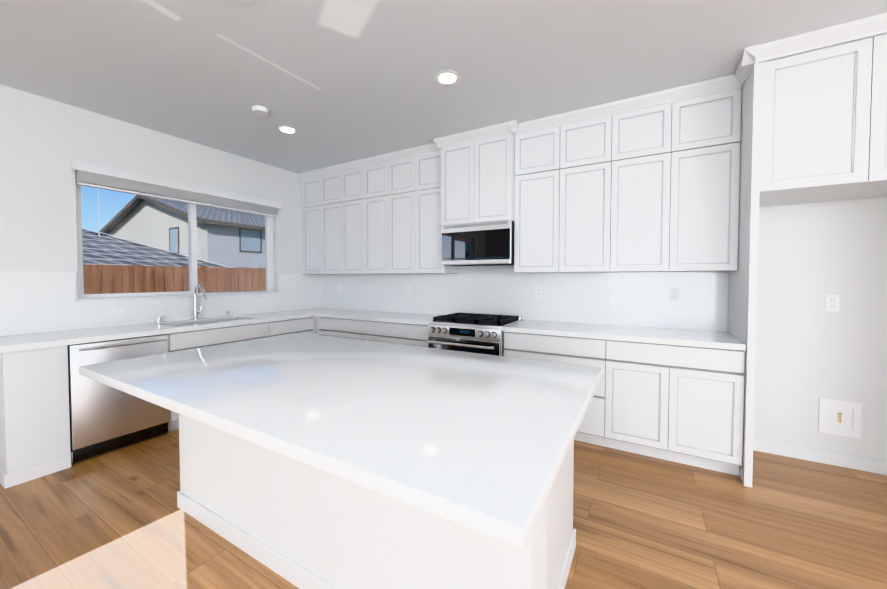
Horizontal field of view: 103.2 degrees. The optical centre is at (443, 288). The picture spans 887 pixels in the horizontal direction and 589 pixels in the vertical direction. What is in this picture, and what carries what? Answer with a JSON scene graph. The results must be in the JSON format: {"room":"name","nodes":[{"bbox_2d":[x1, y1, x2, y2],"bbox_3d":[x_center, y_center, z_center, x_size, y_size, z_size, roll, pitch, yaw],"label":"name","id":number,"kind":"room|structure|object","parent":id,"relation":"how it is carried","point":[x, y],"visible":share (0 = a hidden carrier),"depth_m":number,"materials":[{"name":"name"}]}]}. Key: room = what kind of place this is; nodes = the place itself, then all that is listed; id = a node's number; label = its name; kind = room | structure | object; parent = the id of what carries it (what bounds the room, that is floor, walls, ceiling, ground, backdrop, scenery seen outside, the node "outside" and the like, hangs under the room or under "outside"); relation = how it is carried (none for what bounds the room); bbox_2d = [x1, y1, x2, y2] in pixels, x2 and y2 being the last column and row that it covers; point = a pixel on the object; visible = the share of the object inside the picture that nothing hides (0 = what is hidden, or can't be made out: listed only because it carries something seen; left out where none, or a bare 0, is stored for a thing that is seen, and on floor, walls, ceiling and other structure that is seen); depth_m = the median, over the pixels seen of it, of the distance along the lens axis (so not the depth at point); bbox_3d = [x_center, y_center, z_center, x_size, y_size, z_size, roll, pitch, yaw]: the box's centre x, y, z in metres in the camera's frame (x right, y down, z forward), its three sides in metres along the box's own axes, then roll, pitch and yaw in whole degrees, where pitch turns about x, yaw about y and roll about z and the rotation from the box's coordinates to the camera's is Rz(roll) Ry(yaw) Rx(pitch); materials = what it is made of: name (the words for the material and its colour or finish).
{"room":"kitchen","nodes":[
{"label":"kitchen","id":0,"kind":"room"},
{"bbox_2d":[0,84,321,302],"bbox_3d":[-3.586,-0.105,2.210,0.150,2.770,7.200,1,2,30],"label":"wall","id":1,"kind":"structure","parent":0,"point":[43,141],"depth_m":2.91,"materials":[{"name":"white paint"}]},
{"bbox_2d":[0,466,10,488],"bbox_3d":[-3.047,1.230,2.388,0.583,0.092,0.016,1,2,30],"label":"baseboard","id":2,"kind":"structure","parent":1,"relation":"attached to","point":[5,481],"depth_m":2.25,"materials":[{"name":"white paint"}]},
{"bbox_2d":[0,271,319,335],"bbox_3d":[-2.542,0.078,3.847,0.015,0.481,2.940,1,2,30],"label":"backsplash","id":3,"kind":"structure","parent":1,"relation":"attached to","point":[31,302],"depth_m":3.03,"materials":[{"name":"white tile"}]},
{"bbox_2d":[254,300,262,305],"bbox_3d":[-2.264,0.177,4.307,0.008,0.072,0.118,1,2,30],"label":"electrical outlet","id":4,"kind":"object","parent":3,"relation":"attached to","point":[258,302],"visible":1,"depth_m":4.30,"materials":[{"name":"white plastic"}]},
{"bbox_2d":[290,284,294,291],"bbox_3d":[-2.023,-0.004,4.718,0.008,0.118,0.072,1,2,30],"label":"electrical outlet","id":5,"kind":"object","parent":3,"relation":"attached to","point":[292,287],"visible":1,"depth_m":4.71,"materials":[{"name":"white plastic"}]},
{"bbox_2d":[75,171,272,298],"bbox_3d":[-2.707,-0.464,3.789,0.070,1.100,1.830,1,2,30],"label":"window","id":6,"kind":"structure","parent":1,"relation":"in","point":[192,245],"depth_m":3.74,"materials":[{"name":"clear glass"}]},
{"bbox_2d":[69,159,281,236],"bbox_3d":[-2.581,-0.769,3.708,0.069,0.615,1.900,1,2,30],"label":"window blind","id":7,"kind":"object","parent":6,"relation":"attached to","point":[86,178],"visible":1,"depth_m":3.42,"materials":[{"name":"white paint"}]},
{"bbox_2d":[75,292,280,301],"bbox_3d":[-2.628,0.077,3.759,0.111,0.020,1.890,1,2,30],"label":"window sill","id":8,"kind":"structure","parent":1,"relation":"attached to","point":[127,298],"depth_m":3.44,"materials":[{"name":"white paint"}]},
{"bbox_2d":[0,428,886,588],"bbox_3d":[-0.146,1.385,0.259,8.100,0.100,7.200,1,2,30],"label":"floor","id":9,"kind":"structure","parent":0,"point":[118,519],"depth_m":1.88,"materials":[{"name":"brown wood"}]},
{"bbox_2d":[67,334,169,464],"bbox_3d":[-2.723,0.827,2.880,0.639,0.870,0.596,1,2,30],"label":"dishwasher","id":10,"kind":"object","parent":9,"relation":"on","point":[104,419],"visible":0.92,"depth_m":2.66,"materials":[{"name":"silver metal"}]},
{"bbox_2d":[0,317,316,472],"bbox_3d":[-2.438,0.809,3.448,0.616,0.874,2.448,1,2,30],"label":"base cabinet","id":11,"kind":"object","parent":9,"relation":"on","point":[34,410],"visible":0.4,"depth_m":2.39,"materials":[{"name":"white paint"}]},
{"bbox_2d":[0,308,335,352],"bbox_3d":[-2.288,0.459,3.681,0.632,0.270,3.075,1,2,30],"label":"countertop","id":12,"kind":"structure","parent":11,"relation":"on","point":[11,343],"depth_m":2.94,"materials":[{"name":"white stone"}]},
{"bbox_2d":[192,284,206,319],"bbox_3d":[-2.496,0.142,3.628,0.243,0.366,0.089,1,2,30],"label":"faucet","id":13,"kind":"object","parent":12,"relation":"on","point":[195,313],"visible":1,"depth_m":3.65,"materials":[{"name":"silver metal"}]},
{"bbox_2d":[177,414,575,588],"bbox_3d":[-0.441,0.852,1.891,2.106,0.874,0.851,1,2,30],"label":"kitchen island","id":14,"kind":"object","parent":9,"relation":"on","point":[335,531],"depth_m":1.45,"materials":[{"name":"white paint"}]},
{"bbox_2d":[78,332,602,548],"bbox_3d":[-0.507,0.400,1.695,2.210,0.040,1.250,1,2,30],"label":"island countertop","id":15,"kind":"structure","parent":14,"relation":"on","point":[479,443],"depth_m":1.15,"materials":[{"name":"white stone"}]},
{"bbox_2d":[427,313,521,355],"bbox_3d":[0.318,0.754,3.519,0.755,0.941,0.721,1,2,30],"label":"range","id":16,"kind":"object","parent":9,"relation":"on","point":[474,333],"visible":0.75,"depth_m":3.27,"materials":[{"name":"silver metal"}]},
{"bbox_2d":[316,317,744,475],"bbox_3d":[0.086,0.801,3.737,4.695,0.874,0.616,1,2,30],"label":"base cabinet","id":17,"kind":"object","parent":9,"relation":"on","point":[680,404],"visible":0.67,"depth_m":2.57,"materials":[{"name":"white paint"}]},
{"bbox_2d":[316,309,441,324],"bbox_3d":[-0.689,0.331,4.156,1.632,0.040,0.645,1,2,30],"label":"countertop","id":18,"kind":"structure","parent":17,"relation":"on","point":[367,315],"depth_m":4.05,"materials":[{"name":"white stone"}]},
{"bbox_2d":[502,320,745,350],"bbox_3d":[1.397,0.365,2.957,1.658,0.040,0.632,1,2,30],"label":"countertop","id":19,"kind":"structure","parent":17,"relation":"on","point":[667,336],"depth_m":2.78,"materials":[{"name":"white stone"}]},
{"bbox_2d":[727,62,762,486],"bbox_3d":[2.127,-0.112,2.508,0.040,2.768,0.652,1,2,30],"label":"panel","id":20,"kind":"object","parent":9,"relation":"on","point":[742,299],"visible":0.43,"depth_m":2.26,"materials":[{"name":"white paint"}]},
{"bbox_2d":[0,0,886,173],"bbox_3d":[-0.146,-1.484,0.179,8.100,0.100,7.200,1,2,30],"label":"ceiling","id":21,"kind":"structure","parent":0,"point":[334,82],"depth_m":2.29,"materials":[{"name":"white paint"}]},
{"bbox_2d":[252,106,268,115],"bbox_3d":[-1.548,-1.496,2.967,0.130,0.030,0.130,1,2,30],"label":"smoke detector","id":22,"kind":"object","parent":21,"relation":"attached to","point":[260,110],"visible":1,"depth_m":2.94,"materials":[{"name":"white plastic"}]},
{"bbox_2d":[277,125,297,133],"bbox_3d":[-1.492,-1.518,3.362,0.184,0.010,0.184,1,2,30],"label":"recessed light","id":23,"kind":"object","parent":21,"relation":"in","point":[287,129],"visible":0.98,"depth_m":3.35,"materials":[{"name":"white paint"}]},
{"bbox_2d":[434,70,459,85],"bbox_3d":[0.027,-1.493,2.494,0.184,0.010,0.184,1,2,30],"label":"recessed light","id":24,"kind":"object","parent":21,"relation":"in","point":[447,77],"visible":1,"depth_m":2.48,"materials":[{"name":"white paint"}]},
{"bbox_2d":[327,197,886,460],"bbox_3d":[1.685,-0.133,3.231,7.950,2.770,0.150,1,2,30],"label":"wall","id":25,"kind":"structure","parent":0,"point":[810,351],"depth_m":2.55,"materials":[{"name":"white paint"}]},
{"bbox_2d":[298,170,317,273],"bbox_3d":[-1.683,-0.878,4.877,0.443,1.368,0.336,1,2,30],"label":"upper cabinet","id":26,"kind":"object","parent":25,"relation":"attached to","point":[309,181],"depth_m":4.77,"materials":[{"name":"white paint"}]},
{"bbox_2d":[318,166,337,273],"bbox_3d":[-1.371,-0.873,4.696,0.473,1.368,0.336,1,2,30],"label":"upper cabinet","id":27,"kind":"object","parent":25,"relation":"attached to","point":[328,176],"depth_m":4.59,"materials":[{"name":"white paint"}]},
{"bbox_2d":[338,162,357,273],"bbox_3d":[-1.045,-0.868,4.507,0.472,1.368,0.336,1,2,30],"label":"upper cabinet","id":28,"kind":"object","parent":25,"relation":"attached to","point":[348,172],"depth_m":4.41,"materials":[{"name":"white paint"}]},
{"bbox_2d":[358,154,381,273],"bbox_3d":[-0.720,-0.863,4.319,0.472,1.368,0.336,1,2,30],"label":"upper cabinet","id":29,"kind":"object","parent":25,"relation":"attached to","point":[369,169],"depth_m":4.23,"materials":[{"name":"white paint"}]},
{"bbox_2d":[382,150,409,273],"bbox_3d":[-0.394,-0.858,4.131,0.472,1.368,0.336,1,2,30],"label":"upper cabinet","id":30,"kind":"object","parent":25,"relation":"attached to","point":[396,166],"depth_m":4.03,"materials":[{"name":"white paint"}]},
{"bbox_2d":[410,142,458,273],"bbox_3d":[-0.089,-0.853,3.954,0.425,1.368,0.336,1,2,30],"label":"upper cabinet","id":31,"kind":"object","parent":25,"relation":"attached to","point":[425,232],"depth_m":3.83,"materials":[{"name":"white paint"}]},
{"bbox_2d":[438,122,513,225],"bbox_3d":[0.404,-1.086,3.616,0.759,0.882,0.416,1,2,30],"label":"upper cabinet","id":32,"kind":"object","parent":25,"relation":"attached to","point":[476,167],"depth_m":3.42,"materials":[{"name":"white paint"}]},
{"bbox_2d":[441,220,513,265],"bbox_3d":[0.403,-0.441,3.631,0.752,0.405,0.422,1,2,30],"label":"microwave","id":33,"kind":"object","parent":32,"relation":"attached to","point":[484,244],"visible":0.98,"depth_m":3.44,"materials":[{"name":"silver metal"}]},
{"bbox_2d":[320,272,728,331],"bbox_3d":[0.236,0.075,3.976,4.695,0.481,0.016,1,2,30],"label":"backsplash","id":34,"kind":"structure","parent":25,"relation":"attached to","point":[638,299],"depth_m":3.46,"materials":[{"name":"white tile"}]},
{"bbox_2d":[337,284,340,291],"bbox_3d":[-1.475,-0.001,4.952,0.072,0.118,0.008,1,2,30],"label":"electrical outlet","id":35,"kind":"object","parent":34,"relation":"attached to","point":[338,287],"visible":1,"depth_m":4.95,"materials":[{"name":"white plastic"}]},
{"bbox_2d":[406,285,410,293],"bbox_3d":[-0.436,0.016,4.351,0.072,0.118,0.008,1,2,30],"label":"electrical outlet","id":36,"kind":"object","parent":34,"relation":"attached to","point":[408,289],"visible":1,"depth_m":4.35,"materials":[{"name":"white plastic"}]},
{"bbox_2d":[535,286,541,297],"bbox_3d":[0.957,0.038,3.545,0.072,0.118,0.008,1,2,30],"label":"electrical outlet","id":37,"kind":"object","parent":34,"relation":"attached to","point":[538,291],"visible":1,"depth_m":3.54,"materials":[{"name":"white plastic"}]},
{"bbox_2d":[669,288,679,301],"bbox_3d":[1.952,0.054,2.969,0.072,0.118,0.008,1,2,30],"label":"electrical outlet","id":38,"kind":"object","parent":34,"relation":"attached to","point":[674,294],"visible":1,"depth_m":2.97,"materials":[{"name":"white plastic"}]},
{"bbox_2d":[514,115,553,272],"bbox_3d":[0.954,-0.836,3.350,0.462,1.368,0.336,1,2,30],"label":"upper cabinet","id":39,"kind":"object","parent":25,"relation":"attached to","point":[533,141],"depth_m":3.24,"materials":[{"name":"white paint"}]},
{"bbox_2d":[550,106,601,272],"bbox_3d":[1.291,-0.830,3.155,0.511,1.368,0.336,1,2,30],"label":"upper cabinet","id":40,"kind":"object","parent":25,"relation":"attached to","point":[576,172],"depth_m":3.04,"materials":[{"name":"white paint"}]},
{"bbox_2d":[602,91,661,271],"bbox_3d":[1.650,-0.825,2.948,0.510,1.368,0.336,1,2,30],"label":"upper cabinet","id":41,"kind":"object","parent":25,"relation":"attached to","point":[649,182],"depth_m":2.83,"materials":[{"name":"white paint"}]},
{"bbox_2d":[658,74,741,271],"bbox_3d":[1.988,-0.819,2.752,0.463,1.368,0.336,1,2,30],"label":"upper cabinet","id":42,"kind":"object","parent":25,"relation":"attached to","point":[701,122],"depth_m":2.61,"materials":[{"name":"white paint"}]},
{"bbox_2d":[753,438,886,474],"bbox_3d":[3.619,1.239,2.055,3.028,0.092,0.013,1,2,30],"label":"baseboard","id":43,"kind":"structure","parent":25,"relation":"attached to","point":[815,455],"depth_m":2.55,"materials":[{"name":"white paint"}]},
{"bbox_2d":[759,33,886,206],"bbox_3d":[2.556,-1.050,2.243,0.936,0.878,0.636,1,2,30],"label":"upper cabinet","id":44,"kind":"object","parent":25,"relation":"attached to","point":[824,125],"visible":0.9,"depth_m":2.08,"materials":[{"name":"white paint"}]},
{"bbox_2d":[734,13,886,87],"bbox_3d":[2.430,-1.443,2.066,1.091,0.082,0.377,1,2,30],"label":"crown molding","id":45,"kind":"structure","parent":44,"relation":"attached to","point":[836,34],"depth_m":2.05,"materials":[{"name":"white paint"}]},
{"bbox_2d":[825,295,839,311],"bbox_3d":[2.780,0.106,2.511,0.072,0.118,0.008,1,2,30],"label":"electrical outlet","id":46,"kind":"object","parent":25,"relation":"attached to","point":[832,302],"visible":1,"depth_m":2.51,"materials":[{"name":"white plastic"}]},
{"bbox_2d":[818,398,861,437],"bbox_3d":[2.826,0.922,2.506,0.210,0.250,0.020,1,2,30],"label":"outlet box","id":47,"kind":"object","parent":25,"relation":"attached to","point":[840,417],"visible":1,"depth_m":2.50,"materials":[{"name":"white plastic"}]},
{"label":"outside","id":48,"kind":"structure","parent":0,"visible":0},
{"bbox_3d":[-26.916,0.861,27.023,65.040,0.100,100.000,1,2,30],"label":"ground","id":49,"kind":"structure","parent":48,"visible":0},
{"bbox_2d":[82,227,231,278],"bbox_3d":[-17.562,-0.544,-0.717,12.100,4.250,29.450,1,2,30],"label":"house","id":50,"kind":"structure","parent":49,"relation":"on","point":[167,257],"depth_m":7.79,"materials":[{"name":"grey tile"}]},
{"bbox_2d":[83,263,265,293],"bbox_3d":[-5.007,0.508,5.671,0.060,1.792,19.034,1,2,30],"label":"fence","id":51,"kind":"object","parent":49,"relation":"on","point":[181,278],"depth_m":6.01,"materials":[{"name":"brown wood"}]},
{"bbox_2d":[99,195,265,268],"bbox_3d":[-14.891,-2.705,29.541,15.130,6.890,17.120,1,2,30],"label":"house","id":52,"kind":"structure","parent":49,"relation":"on","point":[165,223],"depth_m":21.24,"materials":[{"name":"grey paint"}]}
]}

